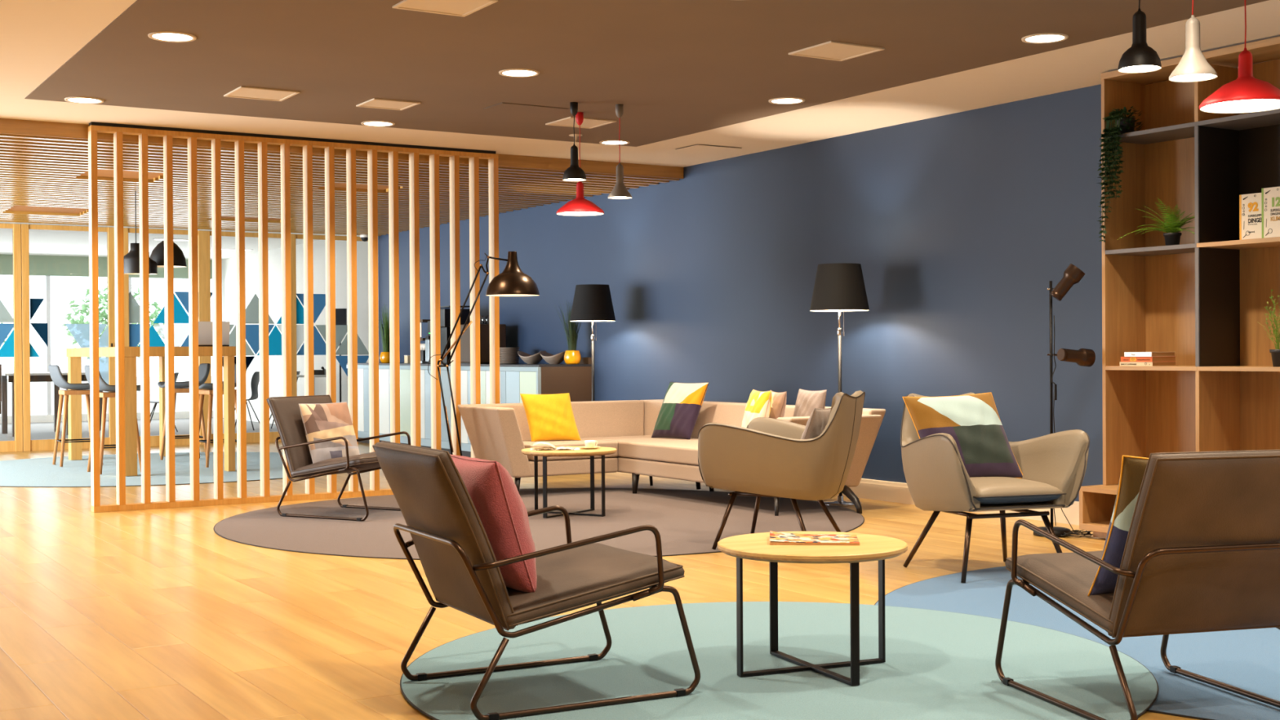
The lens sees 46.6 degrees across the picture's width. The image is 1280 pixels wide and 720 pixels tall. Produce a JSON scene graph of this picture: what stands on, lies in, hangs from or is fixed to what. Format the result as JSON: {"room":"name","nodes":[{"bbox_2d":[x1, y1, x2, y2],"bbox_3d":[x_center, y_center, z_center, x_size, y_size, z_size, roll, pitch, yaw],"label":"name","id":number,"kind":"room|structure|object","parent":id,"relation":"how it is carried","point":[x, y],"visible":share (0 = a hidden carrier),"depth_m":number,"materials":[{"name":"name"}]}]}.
{"room":"office lounge","nodes":[
{"label":"office lounge","id":0,"kind":"room"},
{"bbox_2d":[0,410,213,423],"bbox_3d":[-11.153,0.979,23.753,10.150,0.120,0.150,-1,0,-32],"label":"wall","id":1,"kind":"structure","parent":0,"point":[178,415],"depth_m":24.80,"materials":[{"name":"white"}]},
{"bbox_2d":[45,275,131,414],"bbox_3d":[-11.441,-0.229,23.544,9.160,2.300,0.060,-1,0,-32],"label":"window","id":2,"kind":"structure","parent":1,"relation":"in","point":[47,277],"depth_m":24.54,"materials":[{"name":"white"}]},
{"bbox_2d":[0,222,342,259],"bbox_3d":[-9.180,-1.761,20.500,10.150,0.110,7.850,-1,0,-32],"label":"ceiling","id":3,"kind":"structure","parent":0,"point":[42,242],"depth_m":21.73,"materials":[{"name":"white"}]},
{"bbox_2d":[0,222,368,452],"bbox_3d":[-7.367,-0.255,16.937,9.185,2.615,0.125,-1,0,-32],"label":"wall","id":4,"kind":"structure","parent":0,"point":[18,345],"depth_m":17.69,"materials":[{"name":"brown wood"}]},
{"bbox_2d":[221,235,378,424],"bbox_3d":[-5.337,-0.367,22.864,0.180,2.750,7.850,-1,0,-32],"label":"wall","id":5,"kind":"structure","parent":0,"point":[251,260],"depth_m":22.33,"materials":[{"name":"white"}]},
{"bbox_2d":[0,253,212,279],"bbox_3d":[-11.168,-1.546,23.739,10.150,0.330,0.150,-1,0,-32],"label":"trim","id":6,"kind":"structure","parent":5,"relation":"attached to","point":[39,265],"depth_m":24.66,"materials":[{"name":"green"}]},
{"bbox_2d":[0,133,679,235],"bbox_3d":[-5.475,-1.682,13.890,9.240,0.240,7.394,-1,0,-32],"label":"ceiling","id":7,"kind":"structure","parent":0,"point":[44,180],"depth_m":13.64,"materials":[{"name":"brown"}]},
{"bbox_2d":[124,191,150,274],"bbox_3d":[-4.679,-1.183,13.790,0.250,0.768,0.250,-1,0,-32],"label":"pendant lamp","id":8,"kind":"object","parent":7,"relation":"hanging from","point":[131,260],"visible":0.72,"depth_m":13.69,"materials":[{"name":"black"}]},
{"bbox_2d":[148,252,157,274],"bbox_3d":[-4.878,-1.208,14.606,0.250,0.724,0.250,-1,0,-32],"label":"pendant lamp","id":9,"kind":"object","parent":7,"relation":"hanging from","point":[153,266],"visible":0.22,"depth_m":14.57,"materials":[{"name":"black"}]},
{"bbox_2d":[149,240,186,267],"bbox_3d":[-4.747,-1.255,14.921,0.370,0.635,0.370,-1,0,-32],"label":"pendant lamp","id":10,"kind":"object","parent":7,"relation":"hanging from","point":[157,255],"visible":0.48,"depth_m":14.82,"materials":[{"name":"black"}]},
{"bbox_2d":[0,417,1199,719],"bbox_3d":[-3.903,1.088,12.099,10.000,0.060,27.700,-1,0,-32],"label":"floor","id":11,"kind":"structure","parent":0,"point":[155,614],"depth_m":6.71,"materials":[{"name":"brown"}]},
{"bbox_2d":[1,371,102,436],"bbox_3d":[-8.206,0.606,20.956,1.550,0.860,1.100,-1,0,-32],"label":"desk","id":12,"kind":"object","parent":11,"relation":"on","point":[34,376],"visible":0.43,"depth_m":20.96,"materials":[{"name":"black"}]},
{"bbox_2d":[0,452,282,487],"bbox_3d":[-4.758,1.047,14.531,4.271,0.006,4.271,-1,0,-32],"label":"round rug","id":13,"kind":"object","parent":11,"relation":"on","point":[35,472],"visible":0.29,"depth_m":13.93,"materials":[{"name":"blue carpet"}]},
{"bbox_2d":[48,364,100,466],"bbox_3d":[-5.619,0.546,14.799,0.499,1.000,0.436,-1,0,-32],"label":"bar stool","id":14,"kind":"object","parent":13,"relation":"on","point":[83,388],"visible":0.77,"depth_m":14.65,"materials":[{"name":"brown wood"}]},
{"bbox_2d":[84,364,141,474],"bbox_3d":[-4.913,0.547,13.859,0.499,1.000,0.436,-1,0,-36],"label":"bar stool","id":15,"kind":"object","parent":13,"relation":"on","point":[110,390],"visible":0.41,"depth_m":13.67,"materials":[{"name":"black wood"}]},
{"bbox_2d":[66,346,235,475],"bbox_3d":[-4.891,0.458,14.730,1.020,1.165,2.620,-1,0,-32],"label":"bar table","id":16,"kind":"object","parent":13,"relation":"on","point":[74,355],"visible":0.73,"depth_m":13.87,"materials":[{"name":"brown wood"}]},
{"bbox_2d":[198,321,230,346],"bbox_3d":[-4.072,-0.244,14.061,0.340,0.234,0.316,0,0,-22],"label":"laptop","id":17,"kind":"object","parent":16,"relation":"on","point":[205,328],"visible":0.44,"depth_m":13.95,"materials":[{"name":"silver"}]},
{"bbox_2d":[157,363,210,460],"bbox_3d":[-4.700,0.537,15.364,0.499,1.000,0.436,-1,0,-30],"label":"bar stool","id":18,"kind":"object","parent":13,"relation":"on","point":[203,368],"visible":0.56,"depth_m":15.29,"materials":[{"name":"black wood"}]},
{"bbox_2d":[198,363,246,467],"bbox_3d":[-4.128,0.538,14.625,0.499,1.000,0.436,-1,0,-36],"label":"bar stool","id":19,"kind":"object","parent":13,"relation":"on","point":[207,388],"visible":0.38,"depth_m":14.42,"materials":[{"name":"black wood"}]},
{"bbox_2d":[235,371,259,430],"bbox_3d":[-5.762,0.594,21.682,0.475,0.853,0.443,0,0,2],"label":"chair","id":20,"kind":"object","parent":11,"relation":"on","point":[255,377],"visible":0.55,"depth_m":21.59,"materials":[{"name":"grey"}]},
{"bbox_2d":[88,121,499,512],"bbox_3d":[-2.506,-0.311,11.241,3.152,2.728,0.100,-1,0,-32],"label":"divider","id":21,"kind":"object","parent":11,"relation":"on","point":[239,139],"visible":0.88,"depth_m":11.11,"materials":[{"name":"brown wood"}]},
{"bbox_2d":[335,308,346,402],"bbox_3d":[-4.044,0.161,20.050,0.300,1.710,0.300,0,0,0],"label":"floor lamp","id":22,"kind":"object","parent":11,"relation":"on","point":[340,313],"visible":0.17,"depth_m":20.03,"materials":[{"name":"black"}]},
{"bbox_2d":[346,357,591,457],"bbox_3d":[-2.059,0.498,16.547,0.616,1.050,5.160,-1,0,-32],"label":"cabinet","id":23,"kind":"object","parent":11,"relation":"on","point":[575,380],"depth_m":15.69,"materials":[{"name":"brown laminate"}]},
{"bbox_2d":[378,304,400,363],"bbox_3d":[-3.068,-0.330,18.112,0.322,0.734,0.380,0,0,20],"label":"vase","id":24,"kind":"object","parent":23,"relation":"on","point":[384,357],"visible":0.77,"depth_m":18.07,"materials":[{"name":"orange ceramic"}]},
{"bbox_2d":[420,319,430,363],"bbox_3d":[-2.436,-0.211,17.035,0.272,0.500,0.300,-1,0,-32],"label":"coffee machine","id":25,"kind":"object","parent":23,"relation":"on","point":[422,352],"visible":0.2,"depth_m":16.86,"materials":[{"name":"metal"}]},
{"bbox_2d":[425,305,470,364],"bbox_3d":[-2.108,-0.278,16.521,0.410,0.635,0.560,-1,0,-32],"label":"coffee machine","id":26,"kind":"object","parent":23,"relation":"on","point":[445,313],"visible":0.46,"depth_m":16.29,"materials":[{"name":"black"}]},
{"bbox_2d":[346,362,591,366],"bbox_3d":[-2.059,0.050,16.547,0.608,0.020,5.160,-1,0,-32],"label":"countertop","id":27,"kind":"structure","parent":23,"relation":"on","point":[380,363],"depth_m":14.67,"materials":[{"name":"grey"}]},
{"bbox_2d":[460,324,506,364],"bbox_3d":[-1.718,-0.169,15.892,0.406,0.420,0.480,-1,0,-32],"label":"coffee machine","id":28,"kind":"object","parent":23,"relation":"on","point":[484,328],"visible":0.32,"depth_m":15.68,"materials":[{"name":"plastic"}]},
{"bbox_2d":[517,351,546,364],"bbox_3d":[-1.094,-0.025,15.056,0.306,0.133,0.251,0,0,28],"label":"serving bowl","id":29,"kind":"object","parent":23,"relation":"on","point":[527,358],"visible":0.87,"depth_m":14.98,"materials":[{"name":"beige ceramic"}]},
{"bbox_2d":[539,351,565,364],"bbox_3d":[-0.852,-0.025,14.758,0.306,0.133,0.251,0,0,30],"label":"serving bowl","id":30,"kind":"object","parent":23,"relation":"on","point":[557,358],"visible":0.78,"depth_m":14.68,"materials":[{"name":"beige ceramic"}]},
{"bbox_2d":[553,300,582,364],"bbox_3d":[-0.681,-0.278,14.496,0.364,0.639,0.376,0,0,-18],"label":"vase","id":31,"kind":"object","parent":23,"relation":"on","point":[571,356],"visible":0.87,"depth_m":14.45,"materials":[{"name":"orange ceramic"}]},
{"bbox_2d":[213,488,864,559],"bbox_3d":[-0.624,1.047,9.897,4.232,0.006,4.115,-1,0,-32],"label":"round rug","id":32,"kind":"object","parent":11,"relation":"on","point":[687,522],"visible":0.66,"depth_m":9.58,"materials":[{"name":"brown carpet"}]},
{"bbox_2d":[266,395,410,520],"bbox_3d":[-2.007,0.650,10.153,0.879,0.801,0.686,0,0,28],"label":"lounge chair","id":33,"kind":"object","parent":32,"relation":"on","point":[285,411],"visible":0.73,"depth_m":10.03,"materials":[{"name":"leather"}]},
{"bbox_2d":[298,401,359,463],"bbox_3d":[-2.141,0.505,10.273,0.204,0.418,0.424,0,0,38],"label":"cushion","id":34,"kind":"object","parent":33,"relation":"on","point":[321,421],"visible":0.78,"depth_m":10.20,"materials":[{"name":"fabric"}]},
{"bbox_2d":[427,251,539,456],"bbox_3d":[-1.173,0.115,11.182,0.842,1.863,0.406,0,0,-6],"label":"arc floor lamp","id":35,"kind":"object","parent":32,"relation":"on","point":[512,282],"visible":0.91,"depth_m":11.17,"materials":[{"name":"black metal"}]},
{"bbox_2d":[520,446,616,518],"bbox_3d":[-0.478,0.821,10.036,0.644,0.438,0.644,0,0,32],"label":"coffee table","id":36,"kind":"object","parent":32,"relation":"on","point":[602,451],"visible":0.85,"depth_m":9.88,"materials":[{"name":"brown wood"}]},
{"bbox_2d":[529,441,580,450],"bbox_3d":[-0.574,0.579,10.036,0.334,0.048,0.230,0,0,-4],"label":"magazine","id":37,"kind":"object","parent":36,"relation":"on","point":[553,447],"visible":1,"depth_m":10.02,"materials":[{"name":"beige paper"}]},
{"bbox_2d":[457,399,885,515],"bbox_3d":[0.169,0.695,10.991,2.006,0.692,3.086,-1,0,-32],"label":"sofa","id":38,"kind":"object","parent":32,"relation":"on","point":[499,433],"visible":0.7,"depth_m":11.45,"materials":[{"name":"beige fabric"}]},
{"bbox_2d":[520,392,581,441],"bbox_3d":[-0.710,0.453,11.792,0.462,0.375,0.183,0,0,-20],"label":"cushion","id":39,"kind":"object","parent":38,"relation":"on","point":[549,416],"visible":1,"depth_m":11.74,"materials":[{"name":"yellow fabric"}]},
{"bbox_2d":[523,438,617,460],"bbox_3d":[-0.655,0.701,11.707,0.780,0.122,0.601,-1,0,-32],"label":"table top","id":40,"kind":"object","parent":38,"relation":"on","point":[527,442],"depth_m":11.54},
{"bbox_2d":[583,435,698,465],"bbox_3d":[0.490,0.697,11.260,0.702,0.122,2.562,-1,0,-32],"label":"seat cushion","id":41,"kind":"object","parent":38,"relation":"on","point":[646,450],"depth_m":11.38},
{"bbox_2d":[651,382,709,439],"bbox_3d":[0.322,0.405,11.980,0.506,0.454,0.199,0,0,42],"label":"cushion","id":42,"kind":"object","parent":38,"relation":"on","point":[682,404],"visible":1,"depth_m":11.91,"materials":[{"name":"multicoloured fabric"}]},
{"bbox_2d":[741,389,772,427],"bbox_3d":[0.832,0.426,10.705,0.177,0.421,0.404,0,0,-15],"label":"cushion","id":43,"kind":"object","parent":38,"relation":"on","point":[758,403],"visible":0.66,"depth_m":10.60,"materials":[{"name":"yellow fabric"}]},
{"bbox_2d":[768,390,786,418],"bbox_3d":[0.955,0.430,10.803,0.167,0.412,0.404,0,0,-12],"label":"cushion","id":44,"kind":"object","parent":38,"relation":"on","point":[778,404],"visible":0.34,"depth_m":10.64,"materials":[{"name":"beige fabric"}]},
{"bbox_2d":[793,388,826,417],"bbox_3d":[1.203,0.422,10.664,0.159,0.424,0.364,0,0,-26],"label":"cushion","id":45,"kind":"object","parent":38,"relation":"on","point":[806,401],"visible":0.4,"depth_m":10.61,"materials":[{"name":"grey fabric"}]},
{"bbox_2d":[569,284,615,400],"bbox_3d":[-0.432,0.169,13.676,0.424,1.718,0.424,-1,0,-32],"label":"floor lamp","id":46,"kind":"object","parent":11,"relation":"on","point":[592,303],"visible":0.73,"depth_m":13.52,"materials":[{"name":"fabric"}]},
{"bbox_2d":[400,601,1158,719],"bbox_3d":[0.464,1.060,5.159,2.600,0.006,2.554,-1,0,-32],"label":"round rug","id":47,"kind":"object","parent":11,"relation":"on","point":[939,664],"visible":0.88,"depth_m":5.08,"materials":[{"name":"teal carpet"}]},
{"bbox_2d":[372,440,700,719],"bbox_3d":[-0.345,0.662,4.796,0.879,0.801,0.686,-1,0,-28],"label":"lounge chair","id":48,"kind":"object","parent":47,"relation":"on","point":[460,566],"visible":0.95,"depth_m":4.58,"materials":[{"name":"leather"}]},
{"bbox_2d":[450,454,537,592],"bbox_3d":[-0.486,0.512,4.721,0.240,0.415,0.464,-1,0,-28],"label":"cushion","id":49,"kind":"object","parent":48,"relation":"on","point":[502,512],"visible":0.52,"depth_m":4.54,"materials":[{"name":"fabric"}]},
{"bbox_2d":[717,531,907,685],"bbox_3d":[0.588,0.839,5.073,0.644,0.431,0.644,0,0,-23],"label":"coffee table","id":50,"kind":"object","parent":47,"relation":"on","point":[754,546],"visible":0.84,"depth_m":4.96,"materials":[{"name":"brown wood"}]},
{"bbox_2d":[769,530,859,545],"bbox_3d":[0.598,0.612,5.110,0.301,0.022,0.226,0,0,5],"label":"magazine","id":51,"kind":"object","parent":50,"relation":"on","point":[776,538],"visible":1,"depth_m":5.06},
{"bbox_2d":[995,449,1279,719],"bbox_3d":[1.590,0.652,4.549,0.686,0.801,0.879,0,0,-15],"label":"lounge chair","id":52,"kind":"object","parent":47,"relation":"on","point":[1202,552],"visible":0.96,"depth_m":4.21,"materials":[{"name":"leather"}]},
{"bbox_2d":[1087,455,1148,595],"bbox_3d":[1.598,0.488,4.405,0.504,0.437,0.228,0,0,-15],"label":"cushion","id":53,"kind":"object","parent":52,"relation":"on","point":[1132,468],"visible":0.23,"depth_m":4.32,"materials":[{"name":"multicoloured fabric"}]},
{"bbox_2d":[697,390,865,549],"bbox_3d":[0.824,0.610,8.325,0.815,0.876,0.773,0,0,26],"label":"armchair","id":54,"kind":"object","parent":11,"relation":"on","point":[769,457],"visible":0.98,"depth_m":8.06,"materials":[{"name":"brown"}]},
{"bbox_2d":[800,407,831,439],"bbox_3d":[0.974,0.429,8.252,0.159,0.340,0.404,0,0,26],"label":"cushion","id":55,"kind":"object","parent":54,"relation":"on","point":[818,420],"visible":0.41,"depth_m":8.10,"materials":[{"name":"grey fabric"}]},
{"bbox_2d":[809,262,869,506],"bbox_3d":[1.432,0.174,10.642,0.424,1.718,0.424,-1,0,-32],"label":"floor lamp","id":56,"kind":"object","parent":11,"relation":"on","point":[838,286],"visible":0.96,"depth_m":10.50,"materials":[{"name":"fabric"}]},
{"bbox_2d":[1033,263,1095,537],"bbox_3d":[2.506,0.236,8.777,0.363,1.603,0.215,0,0,8],"label":"floor lamp","id":57,"kind":"object","parent":11,"relation":"on","point":[1073,275],"visible":0.9,"depth_m":8.74,"materials":[{"name":"black metal"}]},
{"bbox_2d":[1060,507,1093,537],"bbox_3d":[2.675,0.869,8.848,0.572,0.328,0.203,-1,0,-41],"label":"power cable","id":58,"kind":"object","parent":11,"relation":"on","point":[1074,532],"visible":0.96,"depth_m":8.69,"materials":[{"name":"black plastic"}]},
{"bbox_2d":[874,565,1279,719],"bbox_3d":[2.845,1.048,5.893,3.811,0.006,3.811,-1,0,-32],"label":"round rug","id":59,"kind":"object","parent":11,"relation":"on","point":[1247,660],"visible":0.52,"depth_m":5.45,"materials":[{"name":"blue carpet"}]},
{"bbox_2d":[900,392,1089,582],"bbox_3d":[1.689,0.610,7.373,0.772,0.876,0.814,0,0,-18],"label":"armchair","id":60,"kind":"object","parent":59,"relation":"on","point":[1053,466],"visible":0.84,"depth_m":7.14,"materials":[{"name":"brown"}]},
{"bbox_2d":[902,392,1022,478],"bbox_3d":[1.619,0.388,7.443,0.580,0.445,0.219,0,0,-10],"label":"cushion","id":61,"kind":"object","parent":60,"relation":"on","point":[973,421],"visible":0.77,"depth_m":7.40,"materials":[{"name":"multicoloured fabric"}]},
{"bbox_2d":[969,476,1064,504],"bbox_3d":[1.720,0.633,7.279,0.480,0.110,0.545,0,0,-18],"label":"seat cushion","id":62,"kind":"object","parent":60,"relation":"on","point":[984,490],"depth_m":7.07,"materials":[{"name":"grey fabric"}]},
{"bbox_2d":[1079,484,1118,538],"bbox_3d":[3.492,0.884,7.664,0.520,0.292,2.700,-1,0,-32],"label":"storage bench","id":63,"kind":"object","parent":11,"relation":"on","point":[1096,502],"visible":0.24,"depth_m":8.68,"materials":[{"name":"brown wood"}]},
{"bbox_2d":[1100,35,1279,484],"bbox_3d":[3.559,-0.476,7.717,0.376,2.426,2.636,-1,0,-32],"label":"bookshelf","id":64,"kind":"object","parent":63,"relation":"on","point":[1202,299],"visible":0.9,"depth_m":8.61,"materials":[{"name":"brown wood"}]},
{"bbox_2d":[1096,106,1143,242],"bbox_3d":[2.816,-1.084,8.667,0.292,0.794,0.191,0,0,-24],"label":"plant","id":65,"kind":"object","parent":64,"relation":"on","point":[1122,124],"visible":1,"depth_m":8.64,"materials":[{"name":"green plant"}]},
{"bbox_2d":[1119,361,1175,366],"bbox_3d":[2.946,0.022,8.621,0.206,0.024,0.235,-1,0,-32],"label":"book","id":66,"kind":"object","parent":64,"relation":"on","point":[1122,363],"visible":1,"depth_m":8.54,"materials":[{"name":"beige paper"}]},
{"bbox_2d":[1120,356,1175,361],"bbox_3d":[2.947,-0.005,8.615,0.206,0.030,0.225,-1,0,-32],"label":"book","id":67,"kind":"object","parent":66,"relation":"on","point":[1122,358],"visible":1,"depth_m":8.54,"materials":[{"name":"orange paper"}]},
{"bbox_2d":[1124,351,1175,356],"bbox_3d":[2.950,-0.033,8.598,0.206,0.026,0.193,-1,0,-32],"label":"book","id":68,"kind":"object","parent":67,"relation":"on","point":[1126,353],"visible":1,"depth_m":8.53,"materials":[{"name":"beige paper"}]},
{"bbox_2d":[1117,197,1195,245],"bbox_3d":[2.966,-0.777,8.430,0.435,0.265,0.333,0,0,31],"label":"potted fern","id":69,"kind":"object","parent":64,"relation":"on","point":[1172,236],"visible":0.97,"depth_m":8.39,"materials":[{"name":"green plant"}]},
{"bbox_2d":[1163,232,1182,245],"bbox_3d":[3.020,-0.682,8.427,0.099,0.075,0.099,-1,0,-32],"label":"pot","id":70,"kind":"object","parent":69,"relation":"attached to","point":[1171,238],"depth_m":8.39,"materials":[{"name":"ceramic"}]},
{"bbox_2d":[1239,192,1262,239],"bbox_3d":[3.274,-0.765,7.904,0.027,0.243,0.183,-1,0,-32],"label":"book","id":71,"kind":"object","parent":64,"relation":"on","point":[1250,205],"visible":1,"depth_m":7.92,"materials":[{"name":"beige paper"}]},
{"bbox_2d":[1257,289,1279,366],"bbox_3d":[3.363,-0.173,7.837,0.177,0.418,0.296,0,0,-9],"label":"plant","id":72,"kind":"object","parent":64,"relation":"on","point":[1275,353],"visible":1,"depth_m":7.83,"materials":[{"name":"green plant"}]},
{"bbox_2d":[1261,186,1279,238],"bbox_3d":[3.339,-0.774,7.755,0.027,0.262,0.201,-1,0,-32],"label":"book","id":73,"kind":"object","parent":64,"relation":"on","point":[1270,197],"visible":1,"depth_m":7.79,"materials":[{"name":"beige paper"}]},
{"bbox_2d":[0,0,1279,167],"bbox_3d":[-0.112,-1.717,5.504,9.600,0.124,12.500,-1,0,-32],"label":"ceiling","id":74,"kind":"structure","parent":0,"point":[676,68],"depth_m":8.37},
{"bbox_2d":[64,96,103,103],"bbox_3d":[-3.537,-1.652,9.455,0.238,0.006,0.238,-1,0,-32],"label":"recessed light","id":75,"kind":"object","parent":74,"relation":"in","point":[79,100],"visible":1,"depth_m":9.44,"materials":[{"name":"beige"}]},
{"bbox_2d":[67,97,100,102],"bbox_3d":[-3.537,-1.652,9.455,0.198,0.001,0.198,-1,0,-32],"label":"diffuser","id":76,"kind":"object","parent":75,"relation":"attached to","point":[74,100],"depth_m":9.47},
{"bbox_2d":[147,31,196,42],"bbox_3d":[-2.388,-1.649,7.585,0.238,0.006,0.238,-1,0,-32],"label":"recessed light","id":77,"kind":"object","parent":74,"relation":"in","point":[164,36],"visible":1,"depth_m":7.58,"materials":[{"name":"beige"}]},
{"bbox_2d":[152,33,191,40],"bbox_3d":[-2.388,-1.649,7.585,0.198,0.001,0.198,-1,0,-32],"label":"diffuser","id":78,"kind":"object","parent":77,"relation":"attached to","point":[168,37],"depth_m":7.59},
{"bbox_2d":[223,85,300,101],"bbox_3d":[-2.356,-1.657,9.254,0.370,0.010,0.370,-1,0,-32],"label":"ceiling panel","id":79,"kind":"object","parent":74,"relation":"attached to","point":[246,92],"visible":1,"depth_m":9.24,"materials":[{"name":"beige"}]},
{"bbox_2d":[360,120,395,126],"bbox_3d":[-1.850,-1.668,10.492,0.238,0.006,0.238,-1,0,-32],"label":"recessed light","id":80,"kind":"object","parent":74,"relation":"in","point":[371,123],"visible":1,"depth_m":10.48,"materials":[{"name":"beige"}]},
{"bbox_2d":[364,121,391,125],"bbox_3d":[-1.850,-1.668,10.492,0.198,0.001,0.198,-1,0,-32],"label":"diffuser","id":81,"kind":"object","parent":80,"relation":"attached to","point":[374,123],"depth_m":10.49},
{"bbox_2d":[355,97,420,110],"bbox_3d":[-1.639,-1.664,9.671,0.320,0.010,0.320,-1,0,-32],"label":"ceiling panel","id":82,"kind":"object","parent":74,"relation":"attached to","point":[375,103],"visible":1,"depth_m":9.66,"materials":[{"name":"beige"}]},
{"bbox_2d":[391,0,497,17],"bbox_3d":[-0.906,-1.653,6.893,0.370,0.010,0.370,-1,0,-32],"label":"ceiling panel","id":83,"kind":"object","parent":74,"relation":"attached to","point":[463,8],"visible":1,"depth_m":6.94,"materials":[{"name":"beige"}]},
{"bbox_2d":[498,68,539,77],"bbox_3d":[-0.701,-1.665,8.622,0.238,0.006,0.238,-1,0,-32],"label":"recessed light","id":84,"kind":"object","parent":74,"relation":"in","point":[515,73],"visible":1,"depth_m":8.62,"materials":[{"name":"beige"}]},
{"bbox_2d":[502,70,536,75],"bbox_3d":[-0.701,-1.665,8.622,0.198,0.001,0.198,-1,0,-32],"label":"diffuser","id":85,"kind":"object","parent":84,"relation":"attached to","point":[513,73],"depth_m":8.62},
{"bbox_2d":[483,102,568,115],"bbox_3d":[-0.759,-1.673,9.901,0.500,0.004,0.290,-1,0,-32],"label":"ceiling panel","id":86,"kind":"object","parent":74,"relation":"attached to","point":[502,106],"visible":1,"depth_m":9.88,"materials":[{"name":"brown laminate"}]},
{"bbox_2d":[562,102,586,181],"bbox_3d":[-0.429,-1.424,9.677,0.156,0.504,0.156,-1,0,-32],"label":"pendant lamp","id":87,"kind":"object","parent":74,"relation":"hanging from","point":[573,173],"visible":1,"depth_m":9.65,"materials":[{"name":"black"}]},
{"bbox_2d":[555,111,604,216],"bbox_3d":[-0.408,-1.335,10.079,0.326,0.687,0.326,-1,0,-32],"label":"pendant lamp","id":88,"kind":"object","parent":74,"relation":"hanging from","point":[579,206],"visible":0.92,"depth_m":10.05,"materials":[{"name":"metal"}]},
{"bbox_2d":[545,116,616,128],"bbox_3d":[-0.418,-1.675,10.492,0.370,0.010,0.370,-1,0,-32],"label":"ceiling panel","id":89,"kind":"object","parent":74,"relation":"attached to","point":[589,123],"visible":1,"depth_m":10.49,"materials":[{"name":"beige"}]},
{"bbox_2d":[599,140,630,145],"bbox_3d":[-0.197,-1.684,11.508,0.238,0.006,0.238,-1,0,-32],"label":"recessed light","id":90,"kind":"object","parent":74,"relation":"in","point":[604,142],"visible":0.98,"depth_m":11.50,"materials":[{"name":"beige"}]},
{"bbox_2d":[607,103,631,199],"bbox_3d":[-0.134,-1.372,9.765,0.162,0.613,0.162,-1,0,-32],"label":"pendant lamp","id":91,"kind":"object","parent":74,"relation":"hanging from","point":[620,191],"visible":1,"depth_m":9.74,"materials":[{"name":"metal"}]},
{"bbox_2d":[675,144,742,152],"bbox_3d":[0.549,-1.692,11.907,0.430,0.004,0.320,-1,0,-32],"label":"ceiling hatch","id":92,"kind":"object","parent":74,"relation":"attached to","point":[700,148],"visible":1,"depth_m":11.89,"materials":[{"name":"beige"}]},
{"bbox_2d":[768,97,804,104],"bbox_3d":[0.952,-1.680,9.637,0.238,0.006,0.238,-1,0,-32],"label":"recessed light","id":93,"kind":"object","parent":74,"relation":"in","point":[784,100],"visible":1,"depth_m":9.63,"materials":[{"name":"beige"}]},
{"bbox_2d":[771,98,801,103],"bbox_3d":[0.952,-1.680,9.637,0.198,0.001,0.198,-1,0,-32],"label":"diffuser","id":94,"kind":"object","parent":93,"relation":"attached to","point":[781,100],"depth_m":9.63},
{"bbox_2d":[788,40,884,61],"bbox_3d":[1.063,-1.671,8.044,0.370,0.010,0.370,-1,0,-32],"label":"ceiling panel","id":95,"kind":"object","parent":74,"relation":"attached to","point":[831,50],"visible":1,"depth_m":8.03,"materials":[{"name":"beige"}]},
{"bbox_2d":[1021,32,1068,44],"bbox_3d":[2.112,-1.677,7.750,0.238,0.006,0.238,-1,0,-32],"label":"recessed light","id":96,"kind":"object","parent":74,"relation":"in","point":[1048,37],"visible":1,"depth_m":7.74,"materials":[{"name":"beige"}]},
{"bbox_2d":[1025,35,1064,42],"bbox_3d":[2.112,-1.677,7.750,0.198,0.001,0.198,-1,0,-32],"label":"diffuser","id":97,"kind":"object","parent":96,"relation":"attached to","point":[1042,38],"depth_m":7.76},
{"bbox_2d":[1117,0,1161,73],"bbox_3d":[1.882,-1.382,5.600,0.156,0.572,0.156,-1,0,-32],"label":"pendant lamp","id":98,"kind":"object","parent":74,"relation":"hanging from","point":[1140,57],"visible":1,"depth_m":5.58,"materials":[{"name":"black"}]},
{"bbox_2d":[1168,0,1217,82],"bbox_3d":[1.952,-1.331,5.249,0.162,0.670,0.162,-1,0,-32],"label":"pendant lamp","id":99,"kind":"object","parent":74,"relation":"hanging from","point":[1193,66],"visible":1,"depth_m":5.23,"materials":[{"name":"metal"}]},
{"bbox_2d":[1199,0,1279,113],"bbox_3d":[2.260,-1.308,5.549,0.326,0.723,0.326,-1,0,-32],"label":"pendant lamp","id":100,"kind":"object","parent":74,"relation":"hanging from","point":[1246,93],"visible":1,"depth_m":5.52,"materials":[{"name":"metal"}]},
{"bbox_2d":[377,83,1151,501],"bbox_3d":[-0.140,-0.341,14.148,0.150,2.730,12.185,-1,0,-32],"label":"wall","id":101,"kind":"structure","parent":0,"point":[958,226],"depth_m":11.09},
{"bbox_2d":[0,118,683,178],"bbox_3d":[-3.545,-1.616,10.724,9.213,0.102,0.020,-1,0,-32],"label":"trim","id":102,"kind":"structure","parent":101,"relation":"attached to","point":[14,126],"depth_m":11.54,"materials":[{"name":"brown wood"}]},
{"bbox_2d":[837,478,1079,525],"bbox_3d":[-0.209,0.952,14.110,0.028,0.146,12.140,-1,0,-32],"label":"baseboard","id":103,"kind":"structure","parent":101,"relation":"attached to","point":[895,494],"depth_m":10.70,"materials":[{"name":"beige"}]},
{"label":"outside","id":104,"kind":"structure","parent":0,"visible":0},
{"bbox_2d":[0,376,213,415],"bbox_3d":[-27.792,1.123,45.248,80.000,0.100,53.800,-1,0,-32],"label":"ground","id":105,"kind":"structure","parent":104,"point":[37,389],"depth_m":39.58,"materials":[{"name":"grey"}]},
{"bbox_2d":[60,281,164,359],"bbox_3d":[-14.984,-0.640,42.445,2.877,3.310,2.513,-1,0,-32],"label":"tree","id":106,"kind":"object","parent":105,"relation":"on","point":[102,300],"visible":0.17,"depth_m":41.99,"materials":[{"name":"green plant"}]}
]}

